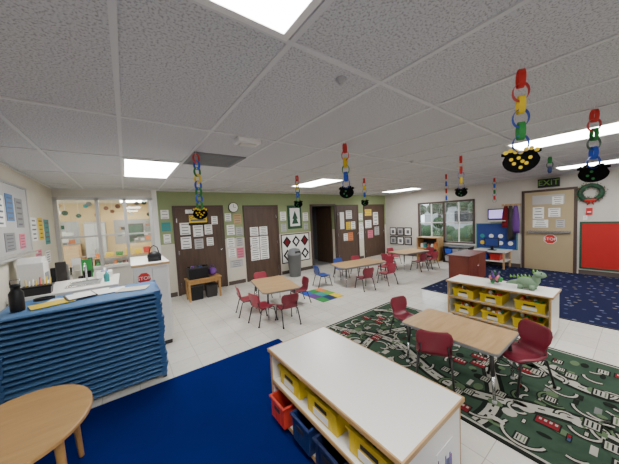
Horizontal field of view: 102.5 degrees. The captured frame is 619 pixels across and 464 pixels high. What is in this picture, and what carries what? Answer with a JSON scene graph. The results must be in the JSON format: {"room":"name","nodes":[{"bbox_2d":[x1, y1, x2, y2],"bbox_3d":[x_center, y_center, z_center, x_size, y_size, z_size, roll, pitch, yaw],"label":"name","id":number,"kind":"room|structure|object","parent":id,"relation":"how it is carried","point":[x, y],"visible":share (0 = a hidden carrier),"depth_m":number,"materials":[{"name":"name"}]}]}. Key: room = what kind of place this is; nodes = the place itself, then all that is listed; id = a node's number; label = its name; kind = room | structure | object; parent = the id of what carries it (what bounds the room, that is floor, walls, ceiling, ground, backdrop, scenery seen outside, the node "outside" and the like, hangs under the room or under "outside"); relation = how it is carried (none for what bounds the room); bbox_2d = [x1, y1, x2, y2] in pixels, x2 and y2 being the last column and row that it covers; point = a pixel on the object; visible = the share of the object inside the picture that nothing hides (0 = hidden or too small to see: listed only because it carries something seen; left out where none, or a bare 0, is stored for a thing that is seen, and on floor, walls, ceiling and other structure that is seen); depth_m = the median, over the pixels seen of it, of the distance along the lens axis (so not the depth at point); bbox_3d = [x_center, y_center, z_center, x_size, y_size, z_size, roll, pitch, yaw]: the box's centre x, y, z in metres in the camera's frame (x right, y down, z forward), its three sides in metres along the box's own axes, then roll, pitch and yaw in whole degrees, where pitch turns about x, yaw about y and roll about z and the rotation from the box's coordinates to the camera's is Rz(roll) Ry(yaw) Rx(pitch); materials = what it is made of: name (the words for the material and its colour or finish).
{"room":"classroom","nodes":[
{"label":"classroom","id":0,"kind":"room"},
{"bbox_2d":[0,164,58,310],"bbox_3d":[-1.731,0.515,0.567,0.120,2.440,10.153,-5,4,-36],"label":"wall","id":1,"kind":"structure","parent":0,"point":[39,196],"depth_m":3.56,"materials":[{"name":"paint"}]},
{"bbox_2d":[0,178,37,264],"bbox_3d":[-2.936,-0.121,2.271,0.065,0.860,2.550,-5,4,-36],"label":"whiteboard","id":2,"kind":"object","parent":1,"relation":"attached to","point":[17,191],"visible":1,"depth_m":2.87,"materials":[{"name":"paper"}]},
{"bbox_2d":[0,193,25,251],"bbox_3d":[-3.193,-0.118,2.594,0.004,0.700,1.275,-5,4,-36],"label":"papers","id":3,"kind":"object","parent":2,"relation":"attached to","point":[10,242],"depth_m":2.77,"materials":[{"name":"paper"}]},
{"bbox_2d":[30,217,50,262],"bbox_3d":[-4.070,0.146,3.787,0.004,0.715,0.975,-5,4,-36],"label":"posters","id":4,"kind":"object","parent":1,"relation":"attached to","point":[32,220],"visible":0.87,"depth_m":3.76,"materials":[{"name":"paper"}]},
{"bbox_2d":[58,200,147,203],"bbox_3d":[-5.730,-0.888,6.284,4.800,0.060,3.847,-5,4,-36],"label":"ceiling","id":5,"kind":"structure","parent":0,"point":[60,201],"depth_m":7.26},
{"bbox_2d":[59,203,151,255],"bbox_3d":[-5.700,0.327,6.398,5.000,2.500,3.947,-5,4,-36],"label":"wall","id":6,"kind":"structure","parent":0,"point":[140,211],"depth_m":8.10,"materials":[{"name":"paint"}]},
{"bbox_2d":[60,219,150,244],"bbox_3d":[-6.655,0.054,7.950,2.750,0.850,0.104,-5,4,-36],"label":"bulletin board","id":7,"kind":"object","parent":6,"relation":"attached to","point":[68,229],"visible":0.54,"depth_m":8.28,"materials":[{"name":"paper"}]},
{"bbox_2d":[151,190,160,252],"bbox_3d":[-3.360,0.297,5.507,0.100,2.440,0.030,-5,4,-36],"label":"wall","id":8,"kind":"structure","parent":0,"point":[153,192],"depth_m":5.46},
{"bbox_2d":[51,189,386,295],"bbox_3d":[-0.760,0.049,7.524,9.758,2.440,0.120,-5,4,-36],"label":"wall","id":9,"kind":"structure","parent":0,"point":[166,200],"depth_m":6.49,"materials":[{"name":"paint"}]},
{"bbox_2d":[52,197,155,272],"bbox_3d":[-4.058,0.012,5.057,1.550,1.410,0.190,-5,4,-36],"label":"window","id":10,"kind":"structure","parent":9,"relation":"in","point":[59,237],"depth_m":4.92,"materials":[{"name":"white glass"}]},
{"bbox_2d":[160,210,170,242],"bbox_3d":[-3.235,-0.121,5.606,0.180,0.750,0.004,-5,4,-36],"label":"notices","id":11,"kind":"object","parent":9,"relation":"attached to","point":[166,226],"visible":1,"depth_m":5.60,"materials":[{"name":"paper"}]},
{"bbox_2d":[172,205,227,295],"bbox_3d":[-2.603,0.404,6.023,1.150,2.090,0.108,-5,4,-36],"label":"door","id":12,"kind":"structure","parent":9,"relation":"in","point":[215,254],"depth_m":6.06,"materials":[{"name":"paint"}]},
{"bbox_2d":[179,210,217,248],"bbox_3d":[-2.654,-0.071,6.011,0.865,0.945,0.004,-5,4,-36],"label":"papers","id":13,"kind":"object","parent":12,"relation":"attached to","point":[184,227],"visible":0.94,"depth_m":5.97,"materials":[{"name":"paper"}]},
{"bbox_2d":[225,213,243,267],"bbox_3d":[-1.966,0.221,6.556,0.450,1.430,0.004,-5,4,-36],"label":"posted papers","id":14,"kind":"object","parent":9,"relation":"attached to","point":[237,217],"visible":1,"depth_m":6.56,"materials":[{"name":"paper"}]},
{"bbox_2d":[242,205,281,281],"bbox_3d":[-1.292,0.287,6.993,1.060,2.080,0.108,-5,4,-36],"label":"door","id":15,"kind":"structure","parent":9,"relation":"in","point":[258,216],"depth_m":7.03,"materials":[{"name":"paint"}]},
{"bbox_2d":[250,226,268,260],"bbox_3d":[-1.397,0.315,6.953,0.540,0.920,0.004,-5,4,-36],"label":"papers","id":16,"kind":"object","parent":15,"relation":"attached to","point":[254,241],"visible":1,"depth_m":6.94,"materials":[{"name":"paper"}]},
{"bbox_2d":[171,256,363,296],"bbox_3d":[-0.615,1.212,7.577,6.780,0.100,0.012,-5,4,-36],"label":"baseboard","id":17,"kind":"structure","parent":9,"relation":"attached to","point":[174,294],"depth_m":6.71,"materials":[{"name":"rubber"}]},
{"bbox_2d":[280,212,307,231],"bbox_3d":[-0.451,-0.336,7.667,1.020,0.600,0.004,-5,4,-36],"label":"notices","id":18,"kind":"object","parent":9,"relation":"attached to","point":[282,214],"visible":1,"depth_m":7.46,"materials":[{"name":"paper"}]},
{"bbox_2d":[287,205,301,228],"bbox_3d":[-0.456,-0.460,7.640,0.500,0.710,0.037,-5,4,-36],"label":"framed picture","id":19,"kind":"object","parent":9,"relation":"attached to","point":[294,216],"visible":0.92,"depth_m":7.61,"materials":[{"name":"paper"}]},
{"bbox_2d":[281,232,309,263],"bbox_3d":[-0.415,0.482,7.704,1.040,0.880,0.019,-5,4,-36],"label":"bulletin board","id":20,"kind":"object","parent":9,"relation":"attached to","point":[300,241],"visible":0.76,"depth_m":7.70,"materials":[{"name":"paper"}]},
{"bbox_2d":[309,204,337,265],"bbox_3d":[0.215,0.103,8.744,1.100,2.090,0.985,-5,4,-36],"label":"door frame","id":21,"kind":"structure","parent":9,"relation":"in","point":[323,214],"depth_m":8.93,"materials":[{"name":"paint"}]},
{"bbox_2d":[335,205,359,261],"bbox_3d":[1.434,0.043,9.010,1.120,2.060,0.108,-5,4,-36],"label":"door","id":22,"kind":"structure","parent":9,"relation":"in","point":[345,249],"depth_m":8.98,"materials":[{"name":"paint"}]},
{"bbox_2d":[344,209,378,240],"bbox_3d":[2.001,-0.296,9.474,1.990,1.125,0.026,-5,4,-36],"label":"posters","id":23,"kind":"object","parent":9,"relation":"attached to","point":[347,236],"visible":1,"depth_m":9.50,"materials":[{"name":"paper"}]},
{"bbox_2d":[363,204,384,257],"bbox_3d":[2.625,-0.068,9.891,1.250,2.060,0.108,-5,4,-36],"label":"door","id":24,"kind":"structure","parent":9,"relation":"in","point":[374,246],"depth_m":9.93,"materials":[{"name":"paint"}]},
{"bbox_2d":[0,0,618,194],"bbox_3d":[2.198,-1.095,3.381,9.958,0.050,10.253,-5,4,-36],"label":"ceiling","id":25,"kind":"structure","parent":0,"point":[182,62],"depth_m":1.45,"materials":[{"name":"tile"}]},
{"bbox_2d":[121,158,181,178],"bbox_3d":[-2.187,-0.847,3.389,0.600,0.017,1.240,-5,4,-36],"label":"ceiling light","id":26,"kind":"object","parent":25,"relation":"in","point":[131,167],"depth_m":3.27,"materials":[{"name":"plastic"}]},
{"bbox_2d":[192,151,207,218],"bbox_3d":[-1.194,-0.497,2.664,0.080,0.725,0.142,0,4,38],"label":"chain","id":27,"kind":"object","parent":25,"relation":"hanging from","point":[198,213],"visible":1,"depth_m":2.67,"materials":[{"name":"multicoloured paper"}]},
{"bbox_2d":[183,151,245,167],"bbox_3d":[-1.178,-0.875,3.059,0.590,0.019,0.610,-5,4,-36],"label":"ceiling vent","id":28,"kind":"object","parent":25,"relation":"in","point":[206,159],"visible":0.91,"depth_m":2.99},
{"bbox_2d":[233,136,260,147],"bbox_3d":[-0.584,-0.841,2.336,0.220,0.059,0.140,-5,4,-36],"label":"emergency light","id":29,"kind":"object","parent":25,"relation":"attached to","point":[240,141],"visible":0.96,"depth_m":2.29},
{"bbox_2d":[194,0,321,40],"bbox_3d":[0.022,-0.774,0.378,0.600,0.017,1.210,-5,4,-36],"label":"ceiling light","id":30,"kind":"object","parent":25,"relation":"in","point":[280,19],"depth_m":0.89,"materials":[{"name":"plastic"}]},
{"bbox_2d":[0,0,618,195],"bbox_3d":[2.205,-1.060,3.375,9.758,0.020,10.033,-5,4,-36],"label":"grid","id":31,"kind":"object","parent":25,"relation":"attached to","point":[111,4],"depth_m":1.83,"materials":[{"name":"metal"}]},
{"bbox_2d":[290,178,343,186],"bbox_3d":[0.146,-1.091,5.550,0.620,0.017,1.220,-5,4,-36],"label":"ceiling light","id":32,"kind":"object","parent":25,"relation":"in","point":[322,181],"depth_m":5.44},
{"bbox_2d":[339,142,353,197],"bbox_3d":[0.372,-0.638,2.552,0.144,0.582,0.076,-4,4,-17],"label":"chain","id":33,"kind":"object","parent":25,"relation":"hanging from","point":[344,192],"visible":1,"depth_m":2.56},
{"bbox_2d":[455,156,467,196],"bbox_3d":[2.076,-0.772,3.402,0.080,0.582,0.148,-5,4,-36],"label":"chain","id":34,"kind":"object","parent":25,"relation":"hanging from","point":[459,192],"visible":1,"depth_m":3.40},
{"bbox_2d":[501,65,541,172],"bbox_3d":[1.144,-0.609,1.345,0.074,0.570,0.156,-4,4,-26],"label":"chain","id":35,"kind":"object","parent":25,"relation":"hanging from","point":[515,161],"visible":1,"depth_m":1.34,"materials":[{"name":"multicoloured paper"}]},
{"bbox_2d":[504,120,618,150],"bbox_3d":[2.946,-1.054,2.671,0.610,0.017,1.220,-5,4,-36],"label":"ceiling light","id":36,"kind":"object","parent":25,"relation":"in","point":[612,127],"depth_m":2.74,"materials":[{"name":"plastic"}]},
{"bbox_2d":[554,158,618,169],"bbox_3d":[5.470,-1.296,4.650,0.620,0.017,1.200,-5,4,-36],"label":"ceiling light","id":37,"kind":"object","parent":25,"relation":"in","point":[610,161],"depth_m":4.74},
{"bbox_2d":[577,106,610,181],"bbox_3d":[2.242,-0.689,1.958,0.073,0.590,0.169,-4,4,-20],"label":"chain","id":38,"kind":"object","parent":25,"relation":"hanging from","point":[599,172],"visible":1,"depth_m":1.96,"materials":[{"name":"paper"}]},
{"bbox_2d":[91,253,618,463],"bbox_3d":[2.319,1.388,3.530,9.958,0.050,10.253,-5,4,-36],"label":"floor","id":39,"kind":"structure","parent":0,"point":[207,331],"depth_m":4.06,"materials":[{"name":"tile"}]},
{"bbox_2d":[6,273,119,305],"bbox_3d":[-2.930,1.148,3.140,0.905,0.985,0.830,-5,4,-36],"label":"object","id":40,"kind":"object","parent":39,"relation":"on","point":[59,289],"visible":0.11,"depth_m":2.96,"materials":[{"name":"laminate"}]},
{"bbox_2d":[16,256,49,287],"bbox_3d":[-3.114,0.481,2.820,0.220,0.390,0.220,-5,4,-36],"label":"paper towel dispenser","id":41,"kind":"object","parent":40,"relation":"on","point":[28,269],"visible":0.59,"depth_m":2.73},
{"bbox_2d":[21,276,54,296],"bbox_3d":[-2.955,0.586,2.703,0.240,0.185,0.140,-5,4,-36],"label":"bin","id":42,"kind":"object","parent":40,"relation":"on","point":[37,289],"visible":0.98,"depth_m":2.68,"materials":[{"name":"plastic"}]},
{"bbox_2d":[65,263,101,288],"bbox_3d":[-2.840,0.527,3.130,0.320,0.244,0.390,-5,4,-36],"label":"sink basin","id":43,"kind":"object","parent":40,"relation":"in","point":[86,282],"visible":1,"depth_m":3.14,"materials":[{"name":"ceramic"}]},
{"bbox_2d":[69,269,102,279],"bbox_3d":[-3.799,1.197,4.110,0.655,0.855,1.620,-5,4,-36],"label":"countertop","id":44,"kind":"structure","parent":40,"relation":"on","point":[95,271],"depth_m":4.40,"materials":[{"name":"laminate"}]},
{"bbox_2d":[50,256,93,282],"bbox_3d":[-3.838,0.601,4.091,0.455,0.337,1.420,-5,4,-36],"label":"clutter","id":45,"kind":"object","parent":44,"relation":"on","point":[60,272],"visible":0.7,"depth_m":3.85,"materials":[{"name":"paper"}]},
{"bbox_2d":[0,280,168,404],"bbox_3d":[-2.253,1.151,2.603,1.240,0.977,0.664,-5,4,-36],"label":"cot","id":46,"kind":"object","parent":39,"relation":"on","point":[107,343],"visible":0.94,"depth_m":2.36,"materials":[{"name":"plastic"}]},
{"bbox_2d":[8,279,25,312],"bbox_3d":[-2.596,0.560,2.197,0.094,0.280,0.094,-5,4,-36],"label":"water bottle","id":47,"kind":"object","parent":46,"relation":"on","point":[16,299],"visible":1,"depth_m":2.17,"materials":[{"name":"metal"}]},
{"bbox_2d":[28,285,148,309],"bbox_3d":[-2.262,0.656,2.635,0.967,0.004,0.474,-5,4,-36],"label":"paper sheets","id":48,"kind":"object","parent":46,"relation":"on","point":[52,302],"visible":0.77,"depth_m":2.67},
{"bbox_2d":[63,290,97,300],"bbox_3d":[-2.368,0.656,2.568,0.270,0.010,0.228,0,4,38],"label":"paper","id":49,"kind":"object","parent":48,"relation":"on","point":[76,296],"visible":1,"depth_m":2.54,"materials":[{"name":"paper"}]},
{"bbox_2d":[130,256,173,343],"bbox_3d":[-2.417,0.992,3.797,0.440,1.168,1.100,-5,4,-36],"label":"base cabinet","id":50,"kind":"object","parent":39,"relation":"on","point":[158,270],"visible":0.44,"depth_m":3.44,"materials":[{"name":"laminate"}]},
{"bbox_2d":[33,339,315,463],"bbox_3d":[-0.001,1.634,0.798,2.500,0.012,4.820,-5,4,-36],"label":"rug","id":51,"kind":"object","parent":39,"relation":"on","point":[219,412],"visible":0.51,"depth_m":2.07,"materials":[{"name":"carpet"}]},
{"bbox_2d":[0,384,92,463],"bbox_3d":[-1.731,1.413,1.490,0.690,0.513,0.820,-5,4,-36],"label":"round wooden table","id":52,"kind":"object","parent":51,"relation":"on","point":[34,424],"visible":1,"depth_m":1.52,"materials":[{"name":"brown wood"}]},
{"bbox_2d":[267,326,464,463],"bbox_3d":[0.285,1.259,1.780,0.620,0.588,1.270,-5,4,-36],"label":"shelf","id":53,"kind":"object","parent":51,"relation":"on","point":[411,418],"visible":0.74,"depth_m":1.50,"materials":[{"name":"laminate"}]},
{"bbox_2d":[269,389,296,429],"bbox_3d":[-0.100,1.400,2.065,0.404,0.170,0.224,-5,4,-36],"label":"storage bin","id":54,"kind":"object","parent":53,"relation":"in","point":[282,406],"visible":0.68,"depth_m":1.94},
{"bbox_2d":[278,363,306,399],"bbox_3d":[0.002,1.138,2.046,0.424,0.165,0.304,-5,4,-36],"label":"storage bin","id":55,"kind":"object","parent":53,"relation":"in","point":[296,386],"visible":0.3,"depth_m":1.88,"materials":[{"name":"plastic"}]},
{"bbox_2d":[290,408,319,456],"bbox_3d":[0.089,1.394,1.843,0.404,0.190,0.224,-5,4,-36],"label":"storage bin","id":56,"kind":"object","parent":53,"relation":"in","point":[304,430],"visible":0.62,"depth_m":1.71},
{"bbox_2d":[305,387,347,437],"bbox_3d":[0.234,1.147,1.733,0.424,0.162,0.324,-5,4,-36],"label":"storage bin","id":57,"kind":"object","parent":53,"relation":"in","point":[328,416],"visible":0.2,"depth_m":1.57,"materials":[{"name":"plastic"}]},
{"bbox_2d":[312,433,348,463],"bbox_3d":[0.262,1.400,1.610,0.404,0.190,0.264,-5,4,-36],"label":"storage bin","id":58,"kind":"object","parent":53,"relation":"in","point":[326,453],"visible":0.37,"depth_m":1.59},
{"bbox_2d":[345,423,394,463],"bbox_3d":[0.472,1.152,1.412,0.424,0.167,0.324,-5,4,-36],"label":"storage bin","id":59,"kind":"object","parent":53,"relation":"in","point":[361,447],"visible":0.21,"depth_m":1.33,"materials":[{"name":"plastic"}]},
{"bbox_2d":[190,283,203,300],"bbox_3d":[-2.484,1.315,5.462,0.300,0.330,0.220,-5,4,-36],"label":"storage box","id":60,"kind":"object","parent":39,"relation":"on","point":[196,290],"visible":0.71,"depth_m":5.39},
{"bbox_2d":[184,273,221,302],"bbox_3d":[-2.363,1.234,5.550,0.710,0.470,0.360,-5,4,-36],"label":"wooden bench","id":61,"kind":"object","parent":39,"relation":"on","point":[216,276],"visible":0.93,"depth_m":5.45,"materials":[{"name":"brown wood"}]},
{"bbox_2d":[186,264,208,279],"bbox_3d":[-2.462,0.869,5.461,0.420,0.273,0.290,-5,4,-36],"label":"crate","id":62,"kind":"object","parent":61,"relation":"on","point":[194,272],"visible":1,"depth_m":5.37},
{"bbox_2d":[204,282,217,297],"bbox_3d":[-2.234,1.312,5.647,0.260,0.290,0.220,-5,4,-36],"label":"storage box","id":63,"kind":"object","parent":39,"relation":"on","point":[210,288],"visible":0.87,"depth_m":5.58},
{"bbox_2d":[248,293,277,327],"bbox_3d":[-0.775,1.221,4.086,0.315,0.516,0.399,0,5,43],"label":"chair","id":64,"kind":"object","parent":39,"relation":"on","point":[254,300],"visible":0.98,"depth_m":3.99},
{"bbox_2d":[251,276,299,319],"bbox_3d":[-0.662,1.201,4.706,0.680,0.470,1.100,-4,4,-24],"label":"table","id":65,"kind":"object","parent":39,"relation":"on","point":[275,284],"visible":0.81,"depth_m":4.53,"materials":[{"name":"brown wood"}]},
{"bbox_2d":[275,293,301,328],"bbox_3d":[-0.361,1.206,4.009,0.315,0.516,0.399,-4,4,-26],"label":"chair","id":66,"kind":"object","parent":39,"relation":"on","point":[288,301],"visible":1,"depth_m":3.87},
{"bbox_2d":[287,248,301,276],"bbox_3d":[-0.426,0.871,7.178,0.430,0.810,0.430,-5,4,-36],"label":"trash can","id":67,"kind":"object","parent":39,"relation":"on","point":[294,254],"visible":1,"depth_m":7.03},
{"bbox_2d":[290,276,311,302],"bbox_3d":[-0.203,1.157,4.920,0.378,0.489,0.299,-5,4,-28],"label":"chair","id":68,"kind":"object","parent":39,"relation":"on","point":[305,280],"visible":0.74,"depth_m":4.95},
{"bbox_2d":[300,288,343,301],"bbox_3d":[0.258,1.348,5.361,0.570,0.010,0.810,-5,4,-36],"label":"mat","id":69,"kind":"object","parent":39,"relation":"on","point":[320,294],"visible":0.96,"depth_m":5.30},
{"bbox_2d":[330,258,386,287],"bbox_3d":[1.224,1.011,6.263,1.400,0.480,0.720,-5,4,-26],"label":"table","id":70,"kind":"object","parent":39,"relation":"on","point":[359,263],"visible":0.89,"depth_m":6.15,"materials":[{"name":"brown wood"}]},
{"bbox_2d":[355,267,375,291],"bbox_3d":[1.246,1.031,5.608,0.315,0.516,0.399,-4,4,-21],"label":"chair","id":71,"kind":"object","parent":39,"relation":"on","point":[367,272],"visible":1,"depth_m":5.46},
{"bbox_2d":[388,248,428,269],"bbox_3d":[3.090,0.832,7.731,1.100,0.480,0.680,-4,4,-26],"label":"table","id":72,"kind":"object","parent":39,"relation":"on","point":[411,251],"visible":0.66,"depth_m":7.58,"materials":[{"name":"brown wood"}]},
{"bbox_2d":[416,236,443,261],"bbox_3d":[4.174,0.565,8.610,0.420,0.800,0.730,-5,4,-36],"label":"cubby","id":73,"kind":"object","parent":39,"relation":"on","point":[423,242],"visible":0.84,"depth_m":8.57,"materials":[{"name":"brown wood"}]},
{"bbox_2d":[443,245,473,261],"bbox_3d":[4.752,0.717,7.949,0.340,0.520,0.775,-5,4,-36],"label":"shelf","id":74,"kind":"object","parent":39,"relation":"on","point":[447,249],"visible":0.57,"depth_m":8.00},
{"bbox_2d":[326,302,618,463],"bbox_3d":[2.251,1.438,2.172,1.870,0.019,4.950,-5,4,-36],"label":"rug","id":75,"kind":"object","parent":39,"relation":"on","point":[577,421],"visible":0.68,"depth_m":2.22,"materials":[{"name":"carpet"}]},
{"bbox_2d":[389,296,413,337],"bbox_3d":[1.310,1.157,3.353,0.299,0.489,0.378,-4,4,-21],"label":"chair","id":76,"kind":"object","parent":75,"relation":"on","point":[399,303],"visible":0.67,"depth_m":3.46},
{"bbox_2d":[415,329,455,392],"bbox_3d":[1.248,1.179,2.493,0.339,0.554,0.428,-1,4,26],"label":"chair","id":77,"kind":"object","parent":75,"relation":"on","point":[428,342],"visible":0.87,"depth_m":2.33,"materials":[{"name":"plastic"}]},
{"bbox_2d":[402,308,518,403],"bbox_3d":[1.527,1.208,2.582,0.600,0.460,0.900,-5,4,-36],"label":"table","id":78,"kind":"object","parent":75,"relation":"on","point":[493,341],"visible":0.87,"depth_m":2.44,"materials":[{"name":"brown wood"}]},
{"bbox_2d":[486,319,556,395],"bbox_3d":[2.007,1.155,2.371,0.420,0.543,0.332,-3,3,-8],"label":"chair","id":79,"kind":"object","parent":75,"relation":"on","point":[535,339],"visible":0.85,"depth_m":2.34,"materials":[{"name":"plastic"}]},
{"bbox_2d":[446,274,561,335],"bbox_3d":[2.754,1.038,3.625,0.500,0.568,1.240,-5,4,-36],"label":"shelf","id":80,"kind":"object","parent":39,"relation":"on","point":[552,294],"visible":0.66,"depth_m":3.47,"materials":[{"name":"laminate"}]},
{"bbox_2d":[452,284,481,299],"bbox_3d":[2.484,0.926,3.908,0.344,0.144,0.304,-5,4,-36],"label":"storage bin","id":81,"kind":"object","parent":80,"relation":"in","point":[461,290],"visible":0.94,"depth_m":3.84,"materials":[{"name":"plastic"}]},
{"bbox_2d":[454,300,481,315],"bbox_3d":[2.502,1.173,3.915,0.344,0.147,0.284,-5,4,-36],"label":"storage bin","id":82,"kind":"object","parent":80,"relation":"in","point":[461,306],"visible":0.89,"depth_m":3.84,"materials":[{"name":"plastic"}]},
{"bbox_2d":[479,288,509,305],"bbox_3d":[2.699,0.931,3.619,0.344,0.147,0.284,-5,4,-36],"label":"storage bin","id":83,"kind":"object","parent":80,"relation":"in","point":[496,297],"visible":0.88,"depth_m":3.55,"materials":[{"name":"plastic"}]},
{"bbox_2d":[481,305,510,323],"bbox_3d":[2.723,1.182,3.618,0.344,0.145,0.284,-5,4,-36],"label":"storage bin","id":84,"kind":"object","parent":80,"relation":"in","point":[491,313],"visible":0.94,"depth_m":3.54,"materials":[{"name":"plastic"}]},
{"bbox_2d":[506,270,546,290],"bbox_3d":[2.894,0.625,3.333,0.178,0.278,0.430,-5,4,-36],"label":"dinosaur","id":85,"kind":"object","parent":80,"relation":"on","point":[531,283],"visible":1,"depth_m":3.27},
{"bbox_2d":[511,312,548,327],"bbox_3d":[2.949,1.186,3.313,0.344,0.152,0.324,-5,4,-36],"label":"storage bin","id":86,"kind":"object","parent":80,"relation":"in","point":[517,316],"visible":0.51,"depth_m":3.33,"materials":[{"name":"plastic"}]},
{"bbox_2d":[513,294,548,314],"bbox_3d":[2.949,0.936,3.281,0.344,0.152,0.324,-5,4,-36],"label":"storage bin","id":87,"kind":"object","parent":80,"relation":"in","point":[538,305],"visible":0.94,"depth_m":3.21,"materials":[{"name":"plastic"}]},
{"bbox_2d":[421,264,618,330],"bbox_3d":[5.752,1.162,3.972,3.600,0.012,6.280,-5,4,-36],"label":"carpet","id":88,"kind":"object","parent":39,"relation":"on","point":[583,298],"visible":0.5,"depth_m":4.73,"materials":[{"name":"carpet"}]},
{"bbox_2d":[447,249,487,277],"bbox_3d":[3.737,0.814,5.868,1.030,0.654,0.480,-5,4,-36],"label":"base cabinet","id":89,"kind":"object","parent":88,"relation":"on","point":[464,262],"visible":0.73,"depth_m":5.64,"materials":[{"name":"wood"}]},
{"bbox_2d":[474,248,511,269],"bbox_3d":[5.254,0.750,7.155,0.598,0.479,0.800,-5,4,-36],"label":"desk","id":90,"kind":"object","parent":88,"relation":"on","point":[503,251],"visible":0.62,"depth_m":6.95,"materials":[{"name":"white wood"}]},
{"bbox_2d":[484,237,498,250],"bbox_3d":[5.201,0.336,7.074,0.160,0.359,0.350,-5,4,-36],"label":"computer monitor","id":91,"kind":"object","parent":90,"relation":"on","point":[488,241],"visible":1,"depth_m":7.06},
{"bbox_2d":[385,168,618,272],"bbox_3d":[6.188,-0.224,6.425,0.120,2.440,10.153,-5,4,-36],"label":"wall","id":92,"kind":"structure","parent":0,"point":[401,210],"depth_m":7.16,"materials":[{"name":"paint"}]},
{"bbox_2d":[390,227,411,244],"bbox_3d":[3.606,0.158,9.841,0.025,0.680,0.960,-5,4,-36],"label":"framed pictures","id":93,"kind":"object","parent":92,"relation":"attached to","point":[403,231],"visible":1,"depth_m":9.81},
{"bbox_2d":[418,199,475,245],"bbox_3d":[4.604,-0.325,8.477,0.150,1.450,1.900,-5,4,-36],"label":"window","id":94,"kind":"structure","parent":92,"relation":"in","point":[444,222],"depth_m":8.39,"materials":[{"name":"glass"}]},
{"bbox_2d":[476,223,517,249],"bbox_3d":[5.484,0.119,7.304,0.018,0.760,1.010,-5,4,-36],"label":"bulletin board","id":95,"kind":"object","parent":92,"relation":"attached to","point":[493,230],"visible":0.64,"depth_m":7.31,"materials":[{"name":"paper"}]},
{"bbox_2d":[488,208,505,220],"bbox_3d":[5.420,-0.491,7.160,0.200,0.360,0.500,-5,4,-36],"label":"television","id":96,"kind":"object","parent":92,"relation":"attached to","point":[492,213],"visible":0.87,"depth_m":7.22,"materials":[{"name":"white"}]},
{"bbox_2d":[386,251,618,277],"bbox_3d":[6.228,0.949,6.408,0.012,0.100,10.033,-5,4,-36],"label":"baseboard","id":97,"kind":"structure","parent":92,"relation":"attached to","point":[608,274],"depth_m":5.93,"materials":[{"name":"rubber"}]},
{"bbox_2d":[502,203,520,239],"bbox_3d":[5.627,-0.283,6.958,0.139,1.011,0.420,-5,4,-36],"label":"coats","id":98,"kind":"object","parent":92,"relation":"attached to","point":[511,214],"visible":0.98,"depth_m":6.90,"materials":[{"name":"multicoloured fabric"}]},
{"bbox_2d":[538,177,559,187],"bbox_3d":[6.038,-1.240,6.269,0.093,0.220,0.400,-5,4,-36],"label":"exit sign","id":99,"kind":"object","parent":92,"relation":"attached to","point":[549,182],"visible":1,"depth_m":6.23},
{"bbox_2d":[522,186,577,272],"bbox_3d":[6.110,-0.047,6.376,0.090,2.100,1.040,-5,4,-36],"label":"door","id":100,"kind":"structure","parent":92,"relation":"in","point":[561,255],"depth_m":6.34,"materials":[{"name":"paint"}]},
{"bbox_2d":[533,196,564,226],"bbox_3d":[6.104,-0.506,6.348,0.004,0.780,0.600,-5,4,-36],"label":"notices","id":101,"kind":"object","parent":100,"relation":"attached to","point":[538,212],"visible":1,"depth_m":6.33,"materials":[{"name":"paper"}]},
{"bbox_2d":[575,182,608,204],"bbox_3d":[6.481,-0.902,5.720,0.115,0.559,0.548,-5,4,-36],"label":"wreath","id":102,"kind":"object","parent":92,"relation":"attached to","point":[599,187],"visible":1,"depth_m":5.71,"materials":[{"name":"plant"}]},
{"bbox_2d":[579,221,618,271],"bbox_3d":[7.246,0.340,4.949,0.018,1.130,2.540,-5,4,-36],"label":"bulletin board","id":103,"kind":"object","parent":92,"relation":"attached to","point":[599,240],"visible":1,"depth_m":5.71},
{"bbox_3d":[-5.608,1.599,6.434,4.800,0.050,3.847,-5,4,-36],"label":"floor","id":104,"kind":"structure","parent":0,"visible":0},
{"bbox_2d":[63,244,82,268],"bbox_3d":[-7.146,0.998,7.257,0.800,1.200,0.370,-5,4,-36],"label":"cabinet","id":105,"kind":"object","parent":104,"relation":"on","point":[70,251],"visible":0.15,"depth_m":7.21,"materials":[{"name":"brown wood"}]},
{"bbox_2d":[83,222,107,265],"bbox_3d":[-6.601,0.616,7.736,0.500,1.850,0.435,-5,4,-36],"label":"storage cabinet","id":106,"kind":"object","parent":104,"relation":"on","point":[90,228],"visible":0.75,"depth_m":7.52,"materials":[{"name":"metal"}]},
{"bbox_2d":[93,251,151,265],"bbox_3d":[-5.519,1.083,7.682,1.700,0.820,0.370,-5,4,-36],"label":"bookshelf","id":107,"kind":"object","parent":104,"relation":"on","point":[114,259],"visible":0.13,"depth_m":7.50,"materials":[{"name":"brown wood"}]},
{"bbox_2d":[95,246,149,257],"bbox_3d":[-5.539,0.573,7.611,1.560,0.204,0.200,-5,4,-36],"label":"baskets","id":108,"kind":"object","parent":107,"relation":"on","point":[145,248],"visible":0.72,"depth_m":7.50,"materials":[{"name":"plastic"}]},
{"label":"outside","id":109,"kind":"structure","parent":0,"visible":0},
{"bbox_3d":[15.204,-0.093,20.620,31.152,0.200,45.000,-5,4,-36],"label":"ground","id":110,"kind":"structure","parent":109,"visible":0},
{"bbox_2d":[427,202,457,228],"bbox_3d":[8.660,-1.540,16.435,3.041,3.848,2.564,-5,4,-36],"label":"tree","id":111,"kind":"object","parent":110,"relation":"on","point":[439,210],"visible":0.2,"depth_m":15.85,"materials":[{"name":"green plant"}]},
{"bbox_2d":[421,224,472,241],"bbox_3d":[7.660,0.161,12.404,1.866,1.219,15.507,-5,4,-36],"label":"hedge","id":112,"kind":"object","parent":110,"relation":"on","point":[466,233],"visible":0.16,"depth_m":12.39,"materials":[{"name":"green plant"}]},
{"bbox_2d":[424,205,472,228],"bbox_3d":[17.483,-1.246,16.678,4.400,2.350,18.400,-5,4,-36],"label":"building","id":113,"kind":"structure","parent":110,"relation":"on","point":[463,216],"depth_m":20.66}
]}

